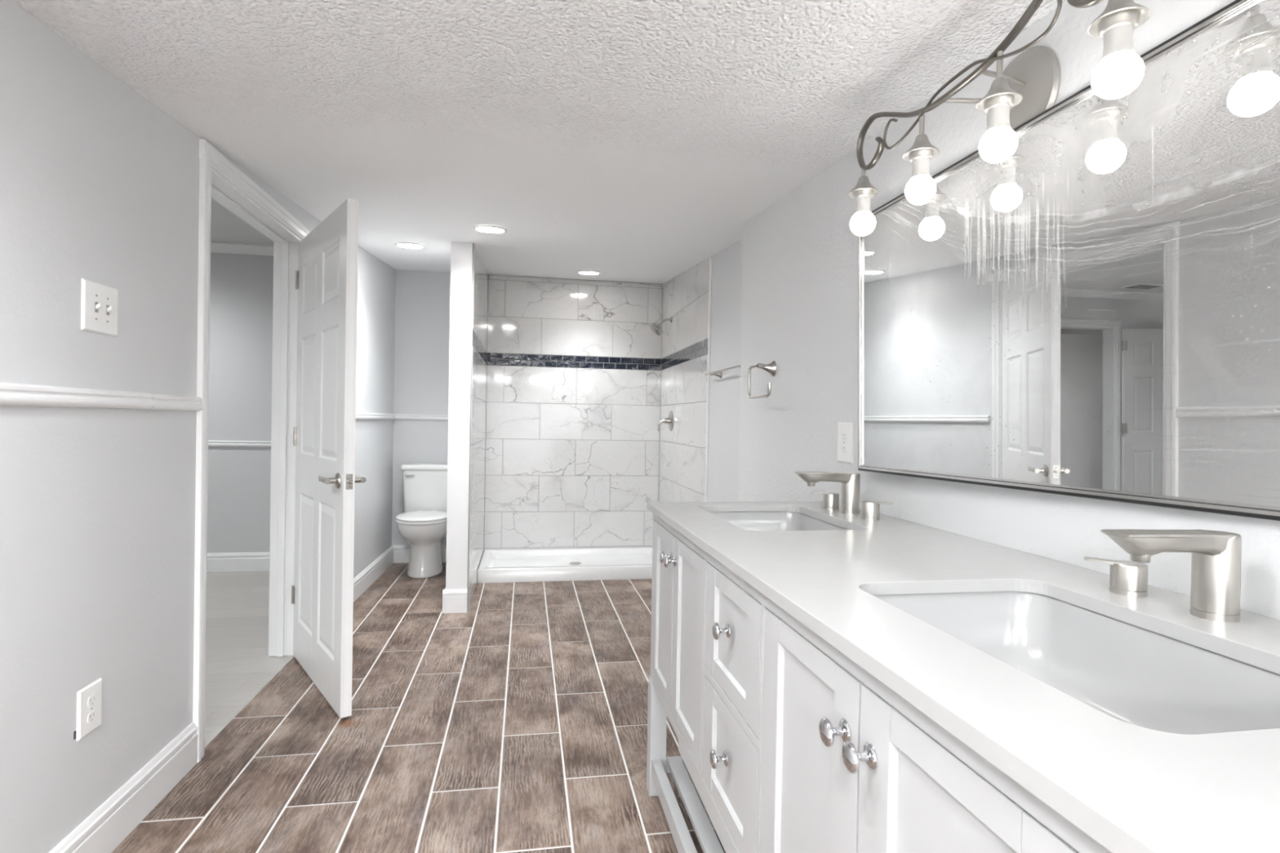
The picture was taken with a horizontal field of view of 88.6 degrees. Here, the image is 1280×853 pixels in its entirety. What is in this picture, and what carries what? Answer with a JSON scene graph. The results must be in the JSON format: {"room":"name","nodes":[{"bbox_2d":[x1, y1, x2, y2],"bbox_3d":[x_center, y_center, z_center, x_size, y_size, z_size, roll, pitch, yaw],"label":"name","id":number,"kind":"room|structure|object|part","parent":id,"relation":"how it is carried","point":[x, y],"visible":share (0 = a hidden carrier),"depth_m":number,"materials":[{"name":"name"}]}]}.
{"room":"bathroom","nodes":[
{"label":"bathroom","id":0,"kind":"room"},
{"bbox_2d":[0,0,395,852],"bbox_3d":[-1.287,-0.100,0.816,0.160,2.500,9.250,1,0,-10],"label":"wall","id":1,"kind":"structure","parent":0,"point":[99,184],"depth_m":1.69,"materials":[{"name":"grey paint"}]},
{"bbox_2d":[76,677,102,741],"bbox_3d":[-1.406,0.722,1.678,0.008,0.123,0.090,1,0,-10],"label":"wall outlet","id":2,"kind":"object","parent":1,"relation":"attached to","point":[89,699],"visible":1,"depth_m":1.67,"materials":[{"name":"white plastic"}]},
{"bbox_2d":[87,693,96,706],"bbox_3d":[-1.403,0.701,1.679,0.002,0.027,0.033,1,0,-10],"label":"socket","id":3,"kind":"object","parent":2,"relation":"attached to","point":[91,698],"depth_m":1.68,"materials":[{"name":"grey plastic"}]},
{"bbox_2d":[87,710,96,723],"bbox_3d":[-1.404,0.743,1.679,0.002,0.027,0.033,1,0,-10],"label":"socket","id":4,"kind":"object","parent":2,"relation":"attached to","point":[91,714],"depth_m":1.68,"materials":[{"name":"grey plastic"}]},
{"bbox_2d":[80,278,118,336],"bbox_3d":[-1.388,-0.304,1.695,0.017,0.126,0.140,1,0,-10],"label":"light switch","id":5,"kind":"object","parent":1,"relation":"attached to","point":[99,302],"visible":1,"depth_m":1.68,"materials":[{"name":"white plastic"}]},
{"bbox_2d":[0,382,203,410],"bbox_3d":[-0.964,-0.043,-0.755,0.020,0.050,6.004,1,0,-10],"label":"chair rail","id":6,"kind":"object","parent":1,"relation":"attached to","point":[11,394],"visible":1,"depth_m":1.63,"materials":[{"name":"white paint"}]},
{"bbox_2d":[48,721,197,852],"bbox_3d":[-0.987,1.099,-0.746,0.016,0.140,6.003,1,0,-10],"label":"baseboard","id":7,"kind":"structure","parent":1,"relation":"attached to","point":[113,820],"depth_m":1.86,"materials":[{"name":"white paint"}]},
{"bbox_2d":[192,138,311,762],"bbox_3d":[-1.643,0.079,2.756,0.150,2.096,1.149,1,0,-10],"label":"door frame","id":8,"kind":"structure","parent":1,"relation":"attached to","point":[286,243],"depth_m":3.01,"materials":[{"name":"white paint"}]},
{"bbox_2d":[291,198,366,718],"bbox_3d":[-1.390,0.119,2.870,0.155,2.004,0.878,1,1,-39],"label":"door","id":9,"kind":"structure","parent":1,"relation":"in","point":[324,436],"depth_m":2.73,"materials":[{"name":"white paint"}]},
{"bbox_3d":[-1.231,0.211,2.592,0.056,0.062,0.153,1,1,-39],"label":"lever","id":10,"kind":"part","parent":9,"relation":"part of","materials":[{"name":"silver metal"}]},
{"bbox_3d":[-1.121,0.213,2.534,0.025,0.060,0.014,1,1,-39],"label":"latch plate","id":11,"kind":"part","parent":9,"relation":"part of","materials":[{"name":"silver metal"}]},
{"bbox_3d":[-1.154,0.212,2.654,0.056,0.062,0.153,1,1,-39],"label":"lever","id":12,"kind":"part","parent":9,"relation":"part of","materials":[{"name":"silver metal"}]},
{"bbox_2d":[353,545,393,602],"bbox_3d":[-1.844,1.041,4.314,0.016,0.140,1.989,1,0,-9],"label":"baseboard","id":13,"kind":"structure","parent":1,"relation":"attached to","point":[366,578],"depth_m":4.62,"materials":[{"name":"white paint"}]},
{"bbox_2d":[355,412,448,420],"bbox_3d":[-1.544,-0.064,4.359,0.626,0.046,1.980,1,0,-10],"label":"chair rail","id":14,"kind":"object","parent":1,"relation":"attached to","point":[359,415],"visible":0.66,"depth_m":5.28,"materials":[{"name":"white paint"}]},
{"bbox_2d":[206,252,273,552],"bbox_3d":[-4.106,-0.234,4.775,4.040,2.600,0.120,1,0,-10],"label":"wall","id":15,"kind":"structure","parent":0,"point":[242,286],"depth_m":4.91,"materials":[{"name":"paint"}]},
{"bbox_2d":[206,551,269,572],"bbox_3d":[-3.194,1.012,4.879,2.167,0.140,0.016,1,0,-10],"label":"baseboard","id":16,"kind":"structure","parent":15,"relation":"attached to","point":[260,561],"depth_m":4.91,"materials":[{"name":"white paint"}]},
{"bbox_2d":[208,440,271,447],"bbox_3d":[-3.178,0.127,4.870,2.167,0.046,0.020,1,0,-10],"label":"chair rail","id":17,"kind":"object","parent":15,"relation":"attached to","point":[211,443],"visible":0.31,"depth_m":4.90,"materials":[{"name":"white paint"}]},
{"bbox_2d":[210,241,273,256],"bbox_3d":[-4.072,-1.338,4.682,4.038,0.067,0.050,1,0,-10],"label":"crown molding","id":18,"kind":"structure","parent":15,"relation":"attached to","point":[215,247],"depth_m":4.87,"materials":[{"name":"white paint"}]},
{"bbox_2d":[210,198,273,245],"bbox_3d":[-3.711,-1.389,2.613,4.040,0.080,4.250,1,0,-10],"label":"ceiling","id":19,"kind":"structure","parent":0,"point":[226,226],"depth_m":4.50,"materials":[{"name":"paint"}]},
{"bbox_2d":[111,562,725,852],"bbox_3d":[-2.381,1.157,1.325,6.500,0.060,10.600,1,0,-10],"label":"floor","id":20,"kind":"structure","parent":0,"point":[515,722],"depth_m":2.45,"materials":[{"name":"brown tile"}]},
{"bbox_2d":[395,462,447,577],"bbox_3d":[-1.633,0.705,4.992,0.424,0.805,0.702,1,0,-10],"label":"toilet","id":21,"kind":"object","parent":20,"relation":"on","point":[423,522],"visible":0.84,"depth_m":4.95,"materials":[{"name":"white ceramic"}]},
{"bbox_3d":[-1.611,0.688,4.868,0.378,0.017,0.452,1,0,-10],"label":"seat","id":22,"kind":"part","parent":21,"relation":"part of","materials":[{"name":"white plastic"}]},
{"bbox_3d":[-1.613,0.669,4.878,0.378,0.031,0.472,1,0,-10],"label":"lid","id":23,"kind":"part","parent":21,"relation":"part of","materials":[{"name":"white plastic"}]},
{"bbox_3d":[-1.667,0.320,5.222,0.424,0.039,0.227,1,0,-10],"label":"tank lid","id":24,"kind":"part","parent":21,"relation":"part of","materials":[{"name":"white ceramic"}]},
{"bbox_3d":[-1.671,0.521,5.226,0.400,0.360,0.207,1,0,-10],"label":"tank","id":25,"kind":"part","parent":21,"relation":"part of","materials":[{"name":"white ceramic"}]},
{"bbox_2d":[477,546,652,582],"bbox_3d":[-0.505,1.079,5.177,1.462,0.096,0.728,1,0,-10],"label":"shower pan","id":26,"kind":"object","parent":20,"relation":"on","point":[495,566],"visible":0.77,"depth_m":5.06,"materials":[{"name":"white plastic"}]},
{"bbox_2d":[646,513,1111,852],"bbox_3d":[0.474,0.728,1.313,0.663,0.896,1.716,1,0,-10],"label":"vanity cabinet","id":27,"kind":"object","parent":20,"relation":"on","point":[787,744],"visible":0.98,"depth_m":1.02,"materials":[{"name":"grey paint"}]},
{"bbox_3d":[0.053,0.982,2.087,0.052,0.361,0.052,1,0,-10],"label":"leg","id":28,"kind":"part","parent":27,"relation":"part of","materials":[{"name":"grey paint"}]},
{"bbox_3d":[0.072,0.543,1.947,0.017,0.488,0.281,1,0,-10],"label":"cabinet door","id":29,"kind":"part","parent":27,"relation":"part of","materials":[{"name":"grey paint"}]},
{"bbox_3d":[0.070,0.363,1.827,0.032,0.035,0.035,1,0,-10],"label":"knob","id":30,"kind":"part","parent":27,"relation":"part of","materials":[{"name":"silver metal"}]},
{"bbox_3d":[0.080,0.363,1.772,0.032,0.035,0.035,1,0,-10],"label":"knob","id":31,"kind":"part","parent":27,"relation":"part of","materials":[{"name":"silver metal"}]},
{"bbox_2d":[651,755,724,852],"bbox_3d":[0.481,1.083,1.316,0.623,0.058,1.684,1,0,-10],"label":"slatted shelf","id":32,"kind":"object","parent":27,"relation":"attached to","point":[707,837],"depth_m":1.81,"materials":[{"name":"grey paint"}]},
{"bbox_3d":[0.123,0.546,1.652,0.017,0.488,0.309,1,0,-10],"label":"cabinet door","id":33,"kind":"part","parent":27,"relation":"part of","materials":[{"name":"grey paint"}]},
{"bbox_3d":[0.156,0.662,1.306,0.032,0.035,0.035,1,0,-10],"label":"knob","id":34,"kind":"part","parent":27,"relation":"part of","materials":[{"name":"silver metal"}]},
{"bbox_3d":[0.161,0.406,1.304,0.032,0.035,0.035,1,0,-10],"label":"knob","id":35,"kind":"part","parent":27,"relation":"part of","materials":[{"name":"silver metal"}]},
{"bbox_3d":[0.181,0.679,1.310,0.017,0.231,0.345,1,0,-10],"label":"drawer","id":36,"kind":"part","parent":27,"relation":"part of","materials":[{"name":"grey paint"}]},
{"bbox_3d":[0.185,0.423,1.308,0.017,0.233,0.345,1,0,-10],"label":"drawer","id":37,"kind":"part","parent":27,"relation":"part of","materials":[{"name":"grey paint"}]},
{"bbox_3d":[0.243,0.554,0.962,0.017,0.488,0.322,1,0,-10],"label":"cabinet door","id":38,"kind":"part","parent":27,"relation":"part of","materials":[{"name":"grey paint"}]},
{"bbox_3d":[0.244,0.384,0.826,0.032,0.035,0.035,1,0,-10],"label":"knob","id":39,"kind":"part","parent":27,"relation":"part of","materials":[{"name":"silver metal"}]},
{"bbox_3d":[0.255,0.385,0.765,0.032,0.035,0.035,1,0,-10],"label":"knob","id":40,"kind":"part","parent":27,"relation":"part of","materials":[{"name":"silver metal"}]},
{"bbox_2d":[646,501,1279,852],"bbox_3d":[0.490,0.269,1.311,0.647,0.022,1.745,1,0,-10],"label":"countertop","id":41,"kind":"structure","parent":27,"relation":"on","point":[1130,788],"depth_m":0.73,"materials":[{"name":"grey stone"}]},
{"bbox_2d":[709,511,847,531],"bbox_3d":[0.376,0.351,1.843,0.377,0.154,0.533,1,0,-10],"label":"sink","id":42,"kind":"object","parent":41,"relation":"in","point":[752,521],"visible":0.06,"depth_m":2.08,"materials":[{"name":"grey ceramic"}]},
{"bbox_2d":[794,471,891,519],"bbox_3d":[0.558,0.194,1.903,0.206,0.120,0.294,1,0,-10],"label":"faucet","id":43,"kind":"object","parent":41,"relation":"on","point":[851,482],"visible":1,"depth_m":1.90,"materials":[{"name":"silver metal"}]},
{"bbox_3d":[0.539,0.150,1.912,0.170,0.034,0.051,1,0,-10],"label":"spout","id":44,"kind":"part","parent":43,"relation":"part of","materials":[{"name":"silver metal"}]},
{"bbox_3d":[0.574,0.223,2.026,0.081,0.041,0.049,1,0,-1],"label":"handle","id":45,"kind":"part","parent":43,"relation":"part of","materials":[{"name":"silver metal"}]},
{"bbox_3d":[0.590,0.248,2.027,0.049,0.010,0.049,1,0,-10],"label":"handle","id":46,"kind":"part","parent":43,"relation":"part of","materials":[{"name":"silver metal"}]},
{"bbox_3d":[0.638,0.251,1.819,0.049,0.010,0.049,1,0,-10],"label":"handle","id":47,"kind":"part","parent":43,"relation":"part of","materials":[{"name":"silver metal"}]},
{"bbox_3d":[0.653,0.226,1.812,0.081,0.041,0.049,1,1,26],"label":"handle","id":48,"kind":"part","parent":43,"relation":"part of","materials":[{"name":"silver metal"}]},
{"bbox_2d":[872,591,1279,734],"bbox_3d":[0.555,0.362,0.847,0.389,0.154,0.578,1,0,-10],"label":"sink","id":49,"kind":"object","parent":41,"relation":"in","point":[1128,673],"visible":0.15,"depth_m":0.97,"materials":[{"name":"grey ceramic"}]},
{"bbox_2d":[1084,528,1241,622],"bbox_3d":[0.739,0.205,0.897,0.192,0.120,0.350,1,0,-10],"label":"faucet","id":50,"kind":"object","parent":41,"relation":"on","point":[1216,555],"visible":1,"depth_m":0.90,"materials":[{"name":"silver metal"}]},
{"bbox_3d":[0.765,0.234,1.055,0.081,0.041,0.049,2,1,45],"label":"handle","id":51,"kind":"part","parent":50,"relation":"part of","materials":[{"name":"silver metal"}]},
{"bbox_3d":[0.777,0.260,1.043,0.049,0.010,0.049,1,0,-10],"label":"handle","id":52,"kind":"part","parent":50,"relation":"part of","materials":[{"name":"silver metal"}]},
{"bbox_3d":[0.727,0.162,0.905,0.170,0.034,0.051,1,0,-10],"label":"spout","id":53,"kind":"part","parent":50,"relation":"part of","materials":[{"name":"silver metal"}]},
{"bbox_3d":[0.300,0.558,0.638,0.017,0.488,0.326,1,0,-10],"label":"cabinet door","id":54,"kind":"part","parent":27,"relation":"part of","materials":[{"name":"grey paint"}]},
{"bbox_2d":[445,241,488,611],"bbox_3d":[-1.211,-0.181,4.685,0.138,2.600,1.450,1,0,-10],"label":"wall","id":55,"kind":"structure","parent":0,"point":[461,253],"depth_m":3.98,"materials":[{"name":"white paint"}]},
{"bbox_2d":[442,587,467,613],"bbox_3d":[-1.242,1.048,4.676,0.144,0.140,1.446,1,0,-10],"label":"baseboard","id":56,"kind":"structure","parent":55,"relation":"attached to","point":[454,601],"depth_m":3.96,"materials":[{"name":"white paint"}]},
{"bbox_2d":[391,269,662,550],"bbox_3d":[-0.926,-0.133,5.526,2.485,2.500,0.132,1,0,-10],"label":"wall","id":57,"kind":"structure","parent":0,"point":[574,366],"depth_m":5.49,"materials":[{"name":"tile"}]},
{"bbox_2d":[392,544,446,563],"bbox_3d":[-1.708,1.034,5.341,0.578,0.140,0.016,1,0,-10],"label":"baseboard","id":58,"kind":"structure","parent":57,"relation":"attached to","point":[401,553],"depth_m":5.30,"materials":[{"name":"white paint"}]},
{"bbox_2d":[12,0,1066,284],"bbox_3d":[-0.104,-1.034,0.960,2.330,0.405,9.250,1,0,-10],"label":"ceiling","id":59,"kind":"structure","parent":0,"point":[622,140],"depth_m":1.80,"materials":[{"name":"white paint"}]},
{"bbox_2d":[394,242,426,248],"bbox_3d":[-1.438,-1.132,4.107,0.186,0.022,0.185,1,1,-14],"label":"recessed light","id":60,"kind":"object","parent":59,"relation":"in","point":[406,245],"visible":1,"depth_m":4.09,"materials":[{"name":"white paint"}]},
{"bbox_2d":[472,225,507,233],"bbox_3d":[-0.807,-1.062,3.538,0.186,0.022,0.185,1,0,-5],"label":"recessed light","id":61,"kind":"object","parent":59,"relation":"in","point":[484,228],"visible":1,"depth_m":3.52,"materials":[{"name":"white paint"}]},
{"bbox_2d":[577,270,600,275],"bbox_3d":[-0.395,-1.187,5.064,0.186,0.022,0.185,1,0,-5],"label":"recessed light","id":62,"kind":"object","parent":59,"relation":"in","point":[583,272],"visible":1,"depth_m":5.04,"materials":[{"name":"white paint"}]},
{"bbox_2d":[658,238,742,502],"bbox_3d":[0.451,-0.150,4.466,0.136,2.600,2.450,1,0,-10],"label":"wall","id":63,"kind":"structure","parent":0,"point":[684,346],"depth_m":4.34,"materials":[{"name":"tile"}]},
{"bbox_2d":[649,316,672,335],"bbox_3d":[0.170,-0.806,5.237,0.175,0.156,0.114,1,0,-10],"label":"shower","id":64,"kind":"object","parent":63,"relation":"attached to","point":[655,329],"visible":1,"depth_m":5.23,"materials":[{"name":"grey metal"}]},
{"bbox_3d":[0.200,-0.832,5.251,0.100,0.067,0.023,1,0,-10],"label":"arm","id":65,"kind":"part","parent":64,"relation":"part of","materials":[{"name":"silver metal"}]},
{"bbox_2d":[657,410,673,431],"bbox_3d":[0.194,-0.045,5.210,0.112,0.165,0.164,1,0,-10],"label":"shower valve","id":66,"kind":"object","parent":63,"relation":"attached to","point":[669,420],"visible":1,"depth_m":5.19,"materials":[{"name":"grey metal"}]},
{"bbox_3d":[0.189,-0.019,5.209,0.102,0.114,0.060,1,0,-10],"label":"valve handle","id":67,"kind":"part","parent":66,"relation":"part of","materials":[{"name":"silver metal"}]},
{"bbox_2d":[705,256,711,501],"bbox_3d":[0.432,0.012,4.189,0.012,2.280,0.015,1,0,-10],"label":"edging","id":68,"kind":"object","parent":63,"relation":"attached to","point":[710,257],"visible":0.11,"depth_m":4.18,"materials":[{"name":"white tile"}]},
{"bbox_2d":[704,364,740,378],"bbox_3d":[0.496,-0.310,3.661,0.078,0.048,0.730,1,0,-10],"label":"towel bar","id":69,"kind":"object","parent":63,"relation":"attached to","point":[717,373],"visible":0.67,"depth_m":3.84,"materials":[{"name":"grey metal"}]},
{"bbox_3d":[0.453,-0.313,3.932,0.070,0.048,0.048,1,0,-10],"label":"post","id":70,"kind":"part","parent":69,"relation":"part of","materials":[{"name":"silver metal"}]},
{"bbox_2d":[737,0,1279,619],"bbox_3d":[1.188,-0.049,-0.048,0.250,2.500,6.700,1,0,-10],"label":"wall","id":71,"kind":"structure","parent":0,"point":[800,308],"depth_m":2.00,"materials":[{"name":"light grey paint"}]},
{"bbox_2d":[747,360,776,399],"bbox_3d":[0.534,-0.200,2.785,0.072,0.162,0.257,1,0,-10],"label":"towel ring","id":72,"kind":"object","parent":71,"relation":"attached to","point":[771,367],"visible":1,"depth_m":2.78,"materials":[{"name":"grey metal"}]},
{"bbox_3d":[0.535,-0.247,2.785,0.072,0.068,0.054,1,0,-10],"label":"post","id":73,"kind":"part","parent":72,"relation":"part of","materials":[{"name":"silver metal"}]},
{"bbox_2d":[837,422,853,463],"bbox_3d":[0.672,0.053,2.154,0.008,0.132,0.098,1,0,-10],"label":"wall outlet","id":74,"kind":"object","parent":71,"relation":"attached to","point":[845,430],"visible":1,"depth_m":2.14,"materials":[{"name":"white plastic"}]},
{"bbox_2d":[841,431,846,439],"bbox_3d":[0.670,0.032,2.153,0.002,0.027,0.033,1,0,-10],"label":"socket","id":75,"kind":"object","parent":74,"relation":"attached to","point":[843,433],"depth_m":2.15,"materials":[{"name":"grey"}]},
{"bbox_2d":[841,444,846,453],"bbox_3d":[0.669,0.074,2.153,0.002,0.027,0.033,1,0,-10],"label":"socket","id":76,"kind":"object","parent":74,"relation":"attached to","point":[843,446],"depth_m":2.15,"materials":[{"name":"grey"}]},
{"bbox_2d":[848,0,1151,235],"bbox_3d":[0.721,-0.653,1.380,0.200,0.299,0.842,1,0,-10],"label":"vanity light","id":77,"kind":"object","parent":71,"relation":"attached to","point":[1028,86],"visible":1,"depth_m":1.29,"materials":[{"name":"grey metal"}]},
{"bbox_3d":[0.593,-0.539,1.747,0.066,0.060,0.066,1,0,-10],"label":"bulb","id":78,"kind":"part","parent":77,"relation":"part of","materials":[{"name":"white glass"}]},
{"bbox_3d":[0.637,-0.536,1.492,0.066,0.060,0.066,1,0,-10],"label":"bulb","id":79,"kind":"part","parent":77,"relation":"part of","materials":[{"name":"white glass"}]},
{"bbox_3d":[0.728,-0.712,1.431,0.154,0.012,0.016,1,0,3],"label":"support arm","id":80,"kind":"part","parent":77,"relation":"part of","materials":[{"name":"grey metal"}]},
{"bbox_3d":[0.658,-0.714,1.370,0.006,0.077,0.553,1,0,-10],"label":"vine rod","id":81,"kind":"part","parent":77,"relation":"part of","materials":[{"name":"grey metal"}]},
{"bbox_3d":[0.680,-0.533,1.246,0.066,0.060,0.066,1,0,-10],"label":"bulb","id":82,"kind":"part","parent":77,"relation":"part of","materials":[{"name":"white glass"}]},
{"bbox_3d":[0.744,-0.711,1.339,0.155,0.012,0.018,1,1,-25],"label":"support arm","id":83,"kind":"part","parent":77,"relation":"part of","materials":[{"name":"grey metal"}]},
{"bbox_3d":[0.724,-0.530,0.995,0.066,0.060,0.066,1,0,-10],"label":"bulb","id":84,"kind":"part","parent":77,"relation":"part of","materials":[{"name":"white glass"}]},
{"bbox_2d":[857,0,1279,520],"bbox_3d":[0.786,-0.244,1.364,0.026,0.748,1.210,0,0,-12],"label":"wall mirror","id":85,"kind":"object","parent":71,"relation":"attached to","point":[1091,310],"visible":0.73,"depth_m":1.16,"materials":[{"name":"clear glass"}]}
]}

